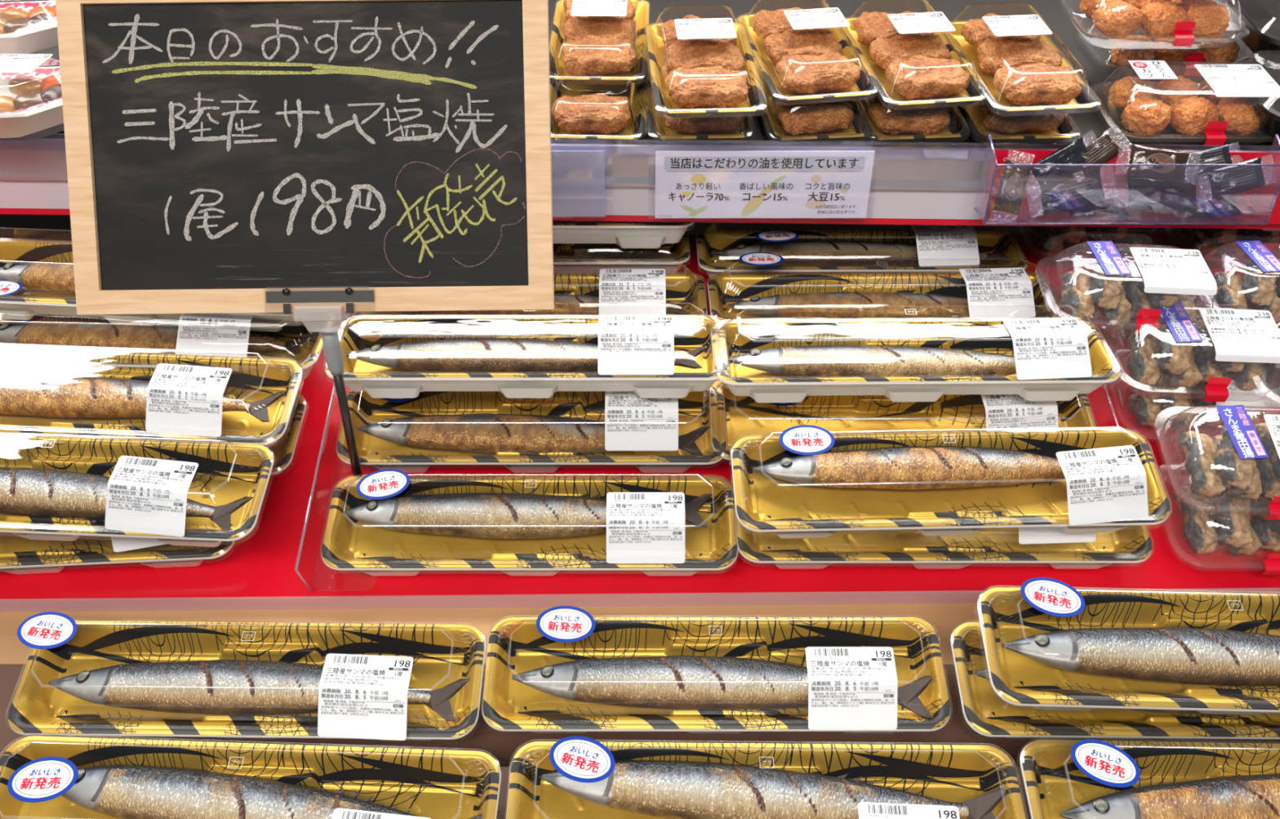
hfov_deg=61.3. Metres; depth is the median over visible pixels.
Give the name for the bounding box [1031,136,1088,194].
sachet
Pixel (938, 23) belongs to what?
pack
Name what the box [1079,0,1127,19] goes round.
croquette
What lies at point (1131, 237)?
fish piece
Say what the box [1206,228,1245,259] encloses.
fish piece
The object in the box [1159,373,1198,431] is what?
fish piece
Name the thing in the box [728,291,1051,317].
grilled saury
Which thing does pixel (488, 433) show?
grilled saury
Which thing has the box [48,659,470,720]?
grilled saury
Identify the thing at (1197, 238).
fish piece
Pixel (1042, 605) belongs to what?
pack
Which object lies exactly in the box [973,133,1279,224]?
bin
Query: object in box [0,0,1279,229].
shelf
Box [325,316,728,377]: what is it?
lid
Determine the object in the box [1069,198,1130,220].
sachet
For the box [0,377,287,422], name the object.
grilled saury
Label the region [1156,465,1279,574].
box
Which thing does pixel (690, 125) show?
croquette
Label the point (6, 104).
shoot
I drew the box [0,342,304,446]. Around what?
pack
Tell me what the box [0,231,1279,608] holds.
shelf
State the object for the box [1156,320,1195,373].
fish piece
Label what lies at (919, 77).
croquette
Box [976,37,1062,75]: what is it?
croquette
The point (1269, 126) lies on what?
food tray
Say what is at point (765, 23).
croquette
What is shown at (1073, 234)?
fish piece
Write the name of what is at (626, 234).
pack
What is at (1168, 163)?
print
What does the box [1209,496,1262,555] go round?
fish piece
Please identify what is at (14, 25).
piece
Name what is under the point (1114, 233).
fish piece
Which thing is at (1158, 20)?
croquette
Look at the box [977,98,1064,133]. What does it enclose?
croquette
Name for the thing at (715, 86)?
croquette
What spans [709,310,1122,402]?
pack
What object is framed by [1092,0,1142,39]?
croquette
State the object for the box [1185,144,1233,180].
sachet
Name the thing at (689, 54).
croquette
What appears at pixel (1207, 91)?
croquette
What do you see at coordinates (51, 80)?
carrot slice
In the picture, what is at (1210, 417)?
fish piece
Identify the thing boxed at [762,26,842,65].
croquette
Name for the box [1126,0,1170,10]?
croquette
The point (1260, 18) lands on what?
food tray
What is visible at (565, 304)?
grilled saury
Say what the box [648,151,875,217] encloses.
information sign
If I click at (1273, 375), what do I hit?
fish piece
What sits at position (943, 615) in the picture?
shelf edge
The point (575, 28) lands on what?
croquette
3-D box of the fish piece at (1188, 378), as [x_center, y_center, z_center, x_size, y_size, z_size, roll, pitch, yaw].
[0.437,-0.042,0.878,0.028,0.029,0.056,1,36,2]
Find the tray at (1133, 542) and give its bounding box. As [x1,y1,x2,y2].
[736,516,1151,560]
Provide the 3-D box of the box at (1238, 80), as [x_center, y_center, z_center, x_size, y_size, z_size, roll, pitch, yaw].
[0.492,-0.278,0.973,0.152,0.056,0.103,0,36,0]
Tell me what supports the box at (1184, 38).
on the box at (1192, 59)
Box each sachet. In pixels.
[992,159,1031,215]
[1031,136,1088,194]
[1037,168,1105,215]
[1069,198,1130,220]
[1080,129,1124,177]
[1126,143,1189,183]
[1127,175,1198,213]
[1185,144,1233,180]
[1185,195,1253,218]
[1207,156,1266,199]
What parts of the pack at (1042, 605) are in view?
lid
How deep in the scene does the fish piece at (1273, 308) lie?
0.88 m
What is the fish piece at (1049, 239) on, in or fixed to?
in the box at (1045, 260)
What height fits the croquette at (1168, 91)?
0.030 m
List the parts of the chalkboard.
frame rail, frame rail, frame rail, frame rail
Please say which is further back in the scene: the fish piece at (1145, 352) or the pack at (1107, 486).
the fish piece at (1145, 352)
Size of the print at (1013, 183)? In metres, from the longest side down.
0.022 x 0.014 x 0.003 m
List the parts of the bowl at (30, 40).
lid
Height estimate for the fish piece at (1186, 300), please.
0.024 m
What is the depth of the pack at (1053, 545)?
0.82 m
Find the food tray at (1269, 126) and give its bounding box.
[1232,50,1279,142]
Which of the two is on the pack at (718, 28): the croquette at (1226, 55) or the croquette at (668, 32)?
the croquette at (668, 32)
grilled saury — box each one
[0,262,75,293]
[0,320,319,354]
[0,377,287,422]
[0,466,253,530]
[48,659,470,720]
[61,764,500,818]
[344,492,712,538]
[346,338,707,373]
[357,413,709,455]
[395,293,696,316]
[511,654,933,718]
[541,759,1004,818]
[716,240,1013,266]
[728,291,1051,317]
[728,344,1093,381]
[753,445,1138,489]
[975,667,1223,714]
[1002,626,1279,685]
[1060,773,1279,818]
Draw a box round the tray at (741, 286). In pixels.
[708,272,1064,321]
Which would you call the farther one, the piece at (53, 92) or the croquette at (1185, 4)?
the croquette at (1185, 4)
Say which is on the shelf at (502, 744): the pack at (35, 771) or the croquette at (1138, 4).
the pack at (35, 771)
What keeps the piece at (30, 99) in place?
in the food tray at (27, 121)
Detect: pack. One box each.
[0,237,309,331]
[0,280,336,379]
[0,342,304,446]
[0,431,276,546]
[0,532,235,574]
[0,735,503,818]
[6,611,488,740]
[265,392,308,475]
[320,468,738,575]
[324,305,729,398]
[335,383,728,472]
[351,266,707,317]
[480,605,952,733]
[504,735,1026,818]
[548,0,650,84]
[549,42,650,142]
[552,220,696,248]
[552,229,690,273]
[643,66,755,142]
[644,4,767,118]
[694,222,1028,278]
[706,252,1066,322]
[707,379,1097,460]
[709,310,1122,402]
[728,424,1172,538]
[733,487,1154,568]
[736,0,879,104]
[753,54,874,143]
[842,0,986,109]
[849,90,970,143]
[943,2,1101,115]
[948,622,1279,740]
[960,100,1080,142]
[974,577,1279,714]
[1017,738,1279,818]
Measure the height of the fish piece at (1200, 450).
0.032 m
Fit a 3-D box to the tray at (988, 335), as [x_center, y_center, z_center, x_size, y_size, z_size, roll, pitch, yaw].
[0.213,-0.039,0.853,0.310,0.023,0.080,0,40,0]
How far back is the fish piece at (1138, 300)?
0.88 m
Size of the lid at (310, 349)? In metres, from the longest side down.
0.310 x 0.080 x 0.023 m
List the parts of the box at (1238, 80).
lid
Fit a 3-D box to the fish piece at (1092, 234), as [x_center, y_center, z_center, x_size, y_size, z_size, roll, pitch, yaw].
[0.465,-0.177,1.095,0.028,0.022,0.058,8,37,11]
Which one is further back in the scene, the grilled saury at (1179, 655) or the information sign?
the information sign
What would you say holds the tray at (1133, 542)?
on the pack at (1053, 545)
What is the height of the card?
0.072 m
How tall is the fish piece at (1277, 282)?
0.026 m
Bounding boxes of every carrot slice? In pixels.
[28,5,56,17]
[40,74,61,91]
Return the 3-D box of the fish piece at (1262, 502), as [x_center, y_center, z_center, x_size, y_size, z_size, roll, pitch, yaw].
[0.484,0.075,0.821,0.028,0.029,0.056,-8,37,-10]
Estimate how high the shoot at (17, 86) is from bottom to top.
0.018 m
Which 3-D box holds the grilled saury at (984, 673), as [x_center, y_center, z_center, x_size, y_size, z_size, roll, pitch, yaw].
[0.373,0.187,0.733,0.286,0.024,0.040,2,36,3]
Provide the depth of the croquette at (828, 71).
0.94 m
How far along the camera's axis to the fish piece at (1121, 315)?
0.88 m
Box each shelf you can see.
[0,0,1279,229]
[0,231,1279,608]
[0,663,1279,818]
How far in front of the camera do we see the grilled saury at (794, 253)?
1.04 m
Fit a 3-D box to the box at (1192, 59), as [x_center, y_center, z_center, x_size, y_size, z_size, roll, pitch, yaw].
[0.523,-0.367,1.071,0.152,0.052,0.104,0,36,0]
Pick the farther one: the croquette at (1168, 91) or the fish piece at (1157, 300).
the croquette at (1168, 91)
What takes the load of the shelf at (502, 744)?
on the floor
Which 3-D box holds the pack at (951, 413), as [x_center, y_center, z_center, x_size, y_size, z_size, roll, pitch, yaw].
[0.213,0.008,0.879,0.313,0.064,0.081,0,36,0]
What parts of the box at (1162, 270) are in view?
lid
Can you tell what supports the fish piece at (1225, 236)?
in the box at (1211, 265)
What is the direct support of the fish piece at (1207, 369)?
in the box at (1249, 335)
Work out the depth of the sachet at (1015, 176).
0.91 m
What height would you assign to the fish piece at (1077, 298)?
0.025 m
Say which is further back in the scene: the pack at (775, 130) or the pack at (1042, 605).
the pack at (775, 130)
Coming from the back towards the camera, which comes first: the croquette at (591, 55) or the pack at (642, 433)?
the croquette at (591, 55)
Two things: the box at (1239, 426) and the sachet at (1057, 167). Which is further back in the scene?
the sachet at (1057, 167)
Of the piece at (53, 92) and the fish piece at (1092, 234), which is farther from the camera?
the fish piece at (1092, 234)
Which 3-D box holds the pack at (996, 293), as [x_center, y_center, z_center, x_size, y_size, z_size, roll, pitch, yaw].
[0.217,-0.101,0.966,0.313,0.053,0.083,0,36,0]
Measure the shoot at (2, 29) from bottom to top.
0.018 m
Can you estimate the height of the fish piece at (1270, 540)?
0.029 m
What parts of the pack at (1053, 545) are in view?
lid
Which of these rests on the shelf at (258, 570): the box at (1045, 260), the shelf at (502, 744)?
the box at (1045, 260)
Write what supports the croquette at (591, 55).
in the pack at (559, 73)
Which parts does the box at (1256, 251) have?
lid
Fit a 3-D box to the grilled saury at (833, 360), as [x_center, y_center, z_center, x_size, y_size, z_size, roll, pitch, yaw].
[0.210,-0.036,0.846,0.287,0.022,0.040,1,36,1]
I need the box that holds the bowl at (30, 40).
[0,0,58,54]
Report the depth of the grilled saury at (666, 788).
0.66 m
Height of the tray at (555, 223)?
0.023 m
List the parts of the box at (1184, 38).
lid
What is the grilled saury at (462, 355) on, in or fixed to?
in the pack at (636, 353)
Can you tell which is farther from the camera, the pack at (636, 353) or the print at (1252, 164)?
the print at (1252, 164)
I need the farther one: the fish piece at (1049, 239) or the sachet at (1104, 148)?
the fish piece at (1049, 239)
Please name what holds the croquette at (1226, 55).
in the box at (1192, 59)
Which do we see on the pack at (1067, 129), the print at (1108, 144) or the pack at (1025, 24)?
the pack at (1025, 24)
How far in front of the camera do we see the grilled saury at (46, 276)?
0.89 m
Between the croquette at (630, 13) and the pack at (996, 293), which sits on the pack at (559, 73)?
the croquette at (630, 13)
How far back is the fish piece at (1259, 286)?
0.88 m
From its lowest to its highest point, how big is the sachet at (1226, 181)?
0.037 m
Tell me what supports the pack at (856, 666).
on the shelf at (502, 744)
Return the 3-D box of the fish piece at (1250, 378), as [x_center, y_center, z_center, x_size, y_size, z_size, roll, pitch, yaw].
[0.487,-0.041,0.878,0.026,0.029,0.057,1,36,1]
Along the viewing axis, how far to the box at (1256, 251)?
0.89 m
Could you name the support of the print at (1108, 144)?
on the sachet at (1104, 148)
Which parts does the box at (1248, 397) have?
lid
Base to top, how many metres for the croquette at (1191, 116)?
0.030 m
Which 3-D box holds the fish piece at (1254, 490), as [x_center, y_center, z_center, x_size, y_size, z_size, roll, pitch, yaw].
[0.450,0.041,0.815,0.028,0.029,0.055,1,36,1]
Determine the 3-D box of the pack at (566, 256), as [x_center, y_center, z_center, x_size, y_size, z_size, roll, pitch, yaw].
[-0.108,-0.161,1.054,0.313,0.048,0.083,0,36,0]
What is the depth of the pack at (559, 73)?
1.01 m
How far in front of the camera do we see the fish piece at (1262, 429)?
0.80 m
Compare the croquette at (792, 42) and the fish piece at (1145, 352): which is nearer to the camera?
the fish piece at (1145, 352)
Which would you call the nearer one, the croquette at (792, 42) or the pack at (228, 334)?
the pack at (228, 334)
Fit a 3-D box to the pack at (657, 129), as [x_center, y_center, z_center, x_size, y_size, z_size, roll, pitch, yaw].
[0.052,-0.301,1.002,0.096,0.056,0.173,-1,36,-2]
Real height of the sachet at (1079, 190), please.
0.041 m
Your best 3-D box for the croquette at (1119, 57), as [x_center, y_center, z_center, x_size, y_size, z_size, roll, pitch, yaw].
[0.482,-0.351,1.058,0.038,0.030,0.038,8,37,10]
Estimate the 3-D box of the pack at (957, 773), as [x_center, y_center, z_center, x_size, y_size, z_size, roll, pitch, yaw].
[0.075,0.244,0.644,0.313,0.065,0.094,0,36,0]
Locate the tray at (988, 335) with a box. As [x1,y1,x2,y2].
[711,319,1119,382]
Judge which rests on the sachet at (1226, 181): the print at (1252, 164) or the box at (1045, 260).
the print at (1252, 164)
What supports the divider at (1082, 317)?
on the shelf at (258, 570)
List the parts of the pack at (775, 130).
lid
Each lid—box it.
[0,311,332,366]
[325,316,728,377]
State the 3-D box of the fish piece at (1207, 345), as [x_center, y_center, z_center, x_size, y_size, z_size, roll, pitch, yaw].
[0.463,-0.053,0.864,0.028,0.026,0.057,-2,36,-3]
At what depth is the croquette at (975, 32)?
0.99 m
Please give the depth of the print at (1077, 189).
0.91 m
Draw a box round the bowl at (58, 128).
[0,123,64,138]
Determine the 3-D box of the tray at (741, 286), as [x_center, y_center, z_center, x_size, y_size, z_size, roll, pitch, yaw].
[0.217,-0.093,0.972,0.310,0.023,0.080,0,38,0]
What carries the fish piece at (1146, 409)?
in the box at (1248, 397)
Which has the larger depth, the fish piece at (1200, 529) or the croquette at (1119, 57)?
the croquette at (1119, 57)
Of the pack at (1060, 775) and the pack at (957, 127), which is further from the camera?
the pack at (957, 127)
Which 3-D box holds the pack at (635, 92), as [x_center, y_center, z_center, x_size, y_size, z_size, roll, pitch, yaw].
[-0.039,-0.301,1.002,0.096,0.056,0.173,1,36,2]
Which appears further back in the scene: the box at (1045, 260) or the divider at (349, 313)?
the box at (1045, 260)
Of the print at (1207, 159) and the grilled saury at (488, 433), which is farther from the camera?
the print at (1207, 159)
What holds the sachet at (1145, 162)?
in the bin
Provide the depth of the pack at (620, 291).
0.95 m
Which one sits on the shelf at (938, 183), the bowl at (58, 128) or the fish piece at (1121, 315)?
the bowl at (58, 128)
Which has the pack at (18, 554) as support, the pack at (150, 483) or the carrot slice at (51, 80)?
the pack at (150, 483)
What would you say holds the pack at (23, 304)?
on the pack at (228, 334)
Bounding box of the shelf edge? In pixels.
[0,600,979,663]
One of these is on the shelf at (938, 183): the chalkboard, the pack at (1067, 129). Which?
the pack at (1067, 129)
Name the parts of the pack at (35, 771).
lid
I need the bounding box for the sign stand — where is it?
[263,285,375,476]
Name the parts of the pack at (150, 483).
lid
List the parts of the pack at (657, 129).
lid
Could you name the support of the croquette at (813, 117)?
on the pack at (775, 130)
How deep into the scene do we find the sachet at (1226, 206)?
0.93 m
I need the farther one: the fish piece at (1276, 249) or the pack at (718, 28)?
the fish piece at (1276, 249)
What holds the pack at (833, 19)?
on the pack at (775, 130)
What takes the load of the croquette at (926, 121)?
on the pack at (957, 127)
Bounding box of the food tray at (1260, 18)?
[1226,0,1279,60]
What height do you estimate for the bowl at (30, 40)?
0.043 m
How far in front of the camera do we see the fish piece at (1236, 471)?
0.79 m
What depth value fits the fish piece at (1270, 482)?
0.80 m
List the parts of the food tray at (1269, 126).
lid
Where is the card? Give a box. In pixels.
[551,151,613,216]
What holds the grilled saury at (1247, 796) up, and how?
in the pack at (1060, 775)
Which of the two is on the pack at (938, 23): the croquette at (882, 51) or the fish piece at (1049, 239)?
the croquette at (882, 51)
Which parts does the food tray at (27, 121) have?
lid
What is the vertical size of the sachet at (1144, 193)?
0.025 m
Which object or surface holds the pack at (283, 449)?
on the shelf at (258, 570)
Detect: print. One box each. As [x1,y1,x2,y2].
[1004,174,1022,200]
[1052,174,1093,204]
[1080,137,1114,164]
[1146,152,1175,173]
[1190,148,1225,170]
[1218,164,1257,189]
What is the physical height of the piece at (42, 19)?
0.017 m
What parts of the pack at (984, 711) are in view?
lid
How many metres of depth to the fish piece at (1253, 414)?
0.89 m
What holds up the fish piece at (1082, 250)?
in the box at (1045, 260)
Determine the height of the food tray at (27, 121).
0.048 m
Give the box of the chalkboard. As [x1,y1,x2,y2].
[55,0,554,314]
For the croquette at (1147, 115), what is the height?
0.030 m
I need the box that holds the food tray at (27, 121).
[0,54,63,137]
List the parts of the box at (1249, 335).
lid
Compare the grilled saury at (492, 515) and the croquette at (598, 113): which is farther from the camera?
the croquette at (598, 113)
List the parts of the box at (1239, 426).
lid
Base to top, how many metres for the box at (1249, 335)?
0.060 m
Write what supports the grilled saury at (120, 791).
in the pack at (35, 771)
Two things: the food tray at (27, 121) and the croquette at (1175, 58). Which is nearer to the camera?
the food tray at (27, 121)
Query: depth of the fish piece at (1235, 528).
0.81 m
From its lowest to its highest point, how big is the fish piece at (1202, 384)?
0.031 m
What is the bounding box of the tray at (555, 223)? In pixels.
[552,220,691,226]
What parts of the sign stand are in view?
rod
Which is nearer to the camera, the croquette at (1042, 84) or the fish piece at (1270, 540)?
the fish piece at (1270, 540)
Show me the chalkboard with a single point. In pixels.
(221, 155)
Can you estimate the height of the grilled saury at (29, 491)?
0.024 m
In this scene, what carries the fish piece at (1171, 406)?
in the box at (1248, 397)
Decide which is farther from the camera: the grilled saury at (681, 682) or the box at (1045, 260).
the box at (1045, 260)
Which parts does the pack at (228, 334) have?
lid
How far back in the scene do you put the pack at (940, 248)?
1.03 m
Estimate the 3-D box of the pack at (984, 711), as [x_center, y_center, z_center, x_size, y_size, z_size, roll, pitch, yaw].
[0.370,0.183,0.729,0.313,0.064,0.081,0,36,0]
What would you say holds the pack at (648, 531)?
on the shelf at (258, 570)
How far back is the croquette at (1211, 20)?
0.97 m
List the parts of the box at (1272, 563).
lid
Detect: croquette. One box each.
[551,93,631,134]
[560,34,637,76]
[561,15,635,44]
[563,0,635,22]
[659,14,737,48]
[663,113,743,133]
[664,39,745,73]
[664,66,748,109]
[751,7,829,40]
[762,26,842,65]
[772,98,853,135]
[774,51,860,93]
[853,10,934,45]
[867,94,950,135]
[868,33,951,70]
[884,54,969,100]
[960,13,1040,49]
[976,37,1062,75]
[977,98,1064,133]
[992,62,1082,106]
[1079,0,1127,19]
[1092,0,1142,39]
[1108,75,1155,111]
[1110,35,1152,69]
[1120,95,1172,136]
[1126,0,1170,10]
[1140,1,1188,38]
[1151,37,1196,67]
[1153,75,1202,106]
[1168,95,1218,136]
[1169,0,1213,12]
[1186,0,1230,38]
[1194,35,1239,64]
[1198,79,1227,105]
[1216,97,1260,136]
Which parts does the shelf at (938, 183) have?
panel, price rail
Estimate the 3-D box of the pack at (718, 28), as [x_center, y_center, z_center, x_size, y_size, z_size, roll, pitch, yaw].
[0.056,-0.312,0.960,0.096,0.056,0.173,-2,36,-2]
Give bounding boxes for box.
[1017,226,1166,264]
[1035,240,1217,335]
[1060,0,1249,48]
[1076,7,1246,75]
[1088,60,1279,146]
[1098,300,1279,402]
[1108,350,1279,441]
[1153,404,1279,519]
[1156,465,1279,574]
[1165,228,1279,268]
[1193,240,1279,331]
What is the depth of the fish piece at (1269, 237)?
1.06 m
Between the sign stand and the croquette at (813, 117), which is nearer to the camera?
the sign stand
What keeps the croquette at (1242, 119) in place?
in the box at (1238, 80)
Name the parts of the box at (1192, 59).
lid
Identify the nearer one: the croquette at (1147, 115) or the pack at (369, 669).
the pack at (369, 669)
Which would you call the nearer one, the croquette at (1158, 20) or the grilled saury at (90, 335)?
the grilled saury at (90, 335)
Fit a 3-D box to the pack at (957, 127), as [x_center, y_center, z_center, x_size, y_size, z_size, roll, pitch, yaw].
[0.239,-0.301,1.002,0.096,0.056,0.173,-2,36,-3]
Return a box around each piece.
[3,17,31,33]
[13,91,44,111]
[27,13,54,27]
[40,84,62,102]
[1031,226,1063,256]
[1058,226,1085,243]
[1060,271,1095,319]
[1062,231,1093,257]
[1084,226,1112,241]
[1088,259,1125,309]
[1090,274,1131,324]
[1093,226,1127,239]
[1115,226,1143,257]
[1122,276,1160,319]
[1124,260,1180,307]
[1124,327,1161,385]
[1127,371,1162,427]
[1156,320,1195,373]
[1156,334,1202,387]
[1157,368,1192,421]
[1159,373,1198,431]
[1172,484,1217,553]
[1177,293,1196,322]
[1177,430,1225,497]
[1180,227,1217,259]
[1191,341,1223,382]
[1191,382,1222,427]
[1192,319,1244,373]
[1198,381,1221,417]
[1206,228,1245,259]
[1207,228,1237,244]
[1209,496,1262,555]
[1211,271,1247,309]
[1211,435,1262,499]
[1212,485,1253,547]
[1214,424,1256,489]
[1226,361,1262,390]
[1236,228,1262,258]
[1240,257,1279,306]
[1240,272,1279,321]
[1245,408,1259,427]
[1248,228,1279,247]
[1249,497,1279,551]
[1253,493,1279,536]
[1254,422,1279,477]
[1254,451,1279,497]
[1264,362,1279,395]
[1271,232,1279,259]
[1275,277,1279,297]
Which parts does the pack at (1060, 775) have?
lid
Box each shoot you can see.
[0,8,29,23]
[0,22,5,35]
[0,95,16,112]
[8,76,42,96]
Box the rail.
[0,213,1182,238]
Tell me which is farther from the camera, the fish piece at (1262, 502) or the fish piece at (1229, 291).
the fish piece at (1229, 291)
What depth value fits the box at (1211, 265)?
1.07 m
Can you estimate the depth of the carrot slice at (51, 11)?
1.03 m
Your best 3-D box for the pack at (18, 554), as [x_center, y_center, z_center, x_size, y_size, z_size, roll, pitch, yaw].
[-0.461,0.085,0.823,0.313,0.068,0.082,-2,36,-2]
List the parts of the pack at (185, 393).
lid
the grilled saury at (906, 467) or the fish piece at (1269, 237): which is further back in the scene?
the fish piece at (1269, 237)
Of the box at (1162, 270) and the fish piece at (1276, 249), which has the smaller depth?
the box at (1162, 270)
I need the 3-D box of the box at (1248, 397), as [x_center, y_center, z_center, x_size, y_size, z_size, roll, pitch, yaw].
[0.462,-0.017,0.900,0.138,0.063,0.091,0,36,0]
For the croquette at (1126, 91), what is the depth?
0.98 m
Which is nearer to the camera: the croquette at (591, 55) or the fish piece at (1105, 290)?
the fish piece at (1105, 290)
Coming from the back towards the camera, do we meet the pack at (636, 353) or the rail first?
the rail
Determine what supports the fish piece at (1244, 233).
in the box at (1211, 265)
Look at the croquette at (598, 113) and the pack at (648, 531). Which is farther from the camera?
the croquette at (598, 113)
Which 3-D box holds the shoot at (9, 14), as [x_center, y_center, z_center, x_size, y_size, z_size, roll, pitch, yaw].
[-0.600,-0.376,1.038,0.034,0.018,0.022,22,41,27]
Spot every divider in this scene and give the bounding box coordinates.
[294,312,351,591]
[1082,317,1119,427]
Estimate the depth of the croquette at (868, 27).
1.00 m

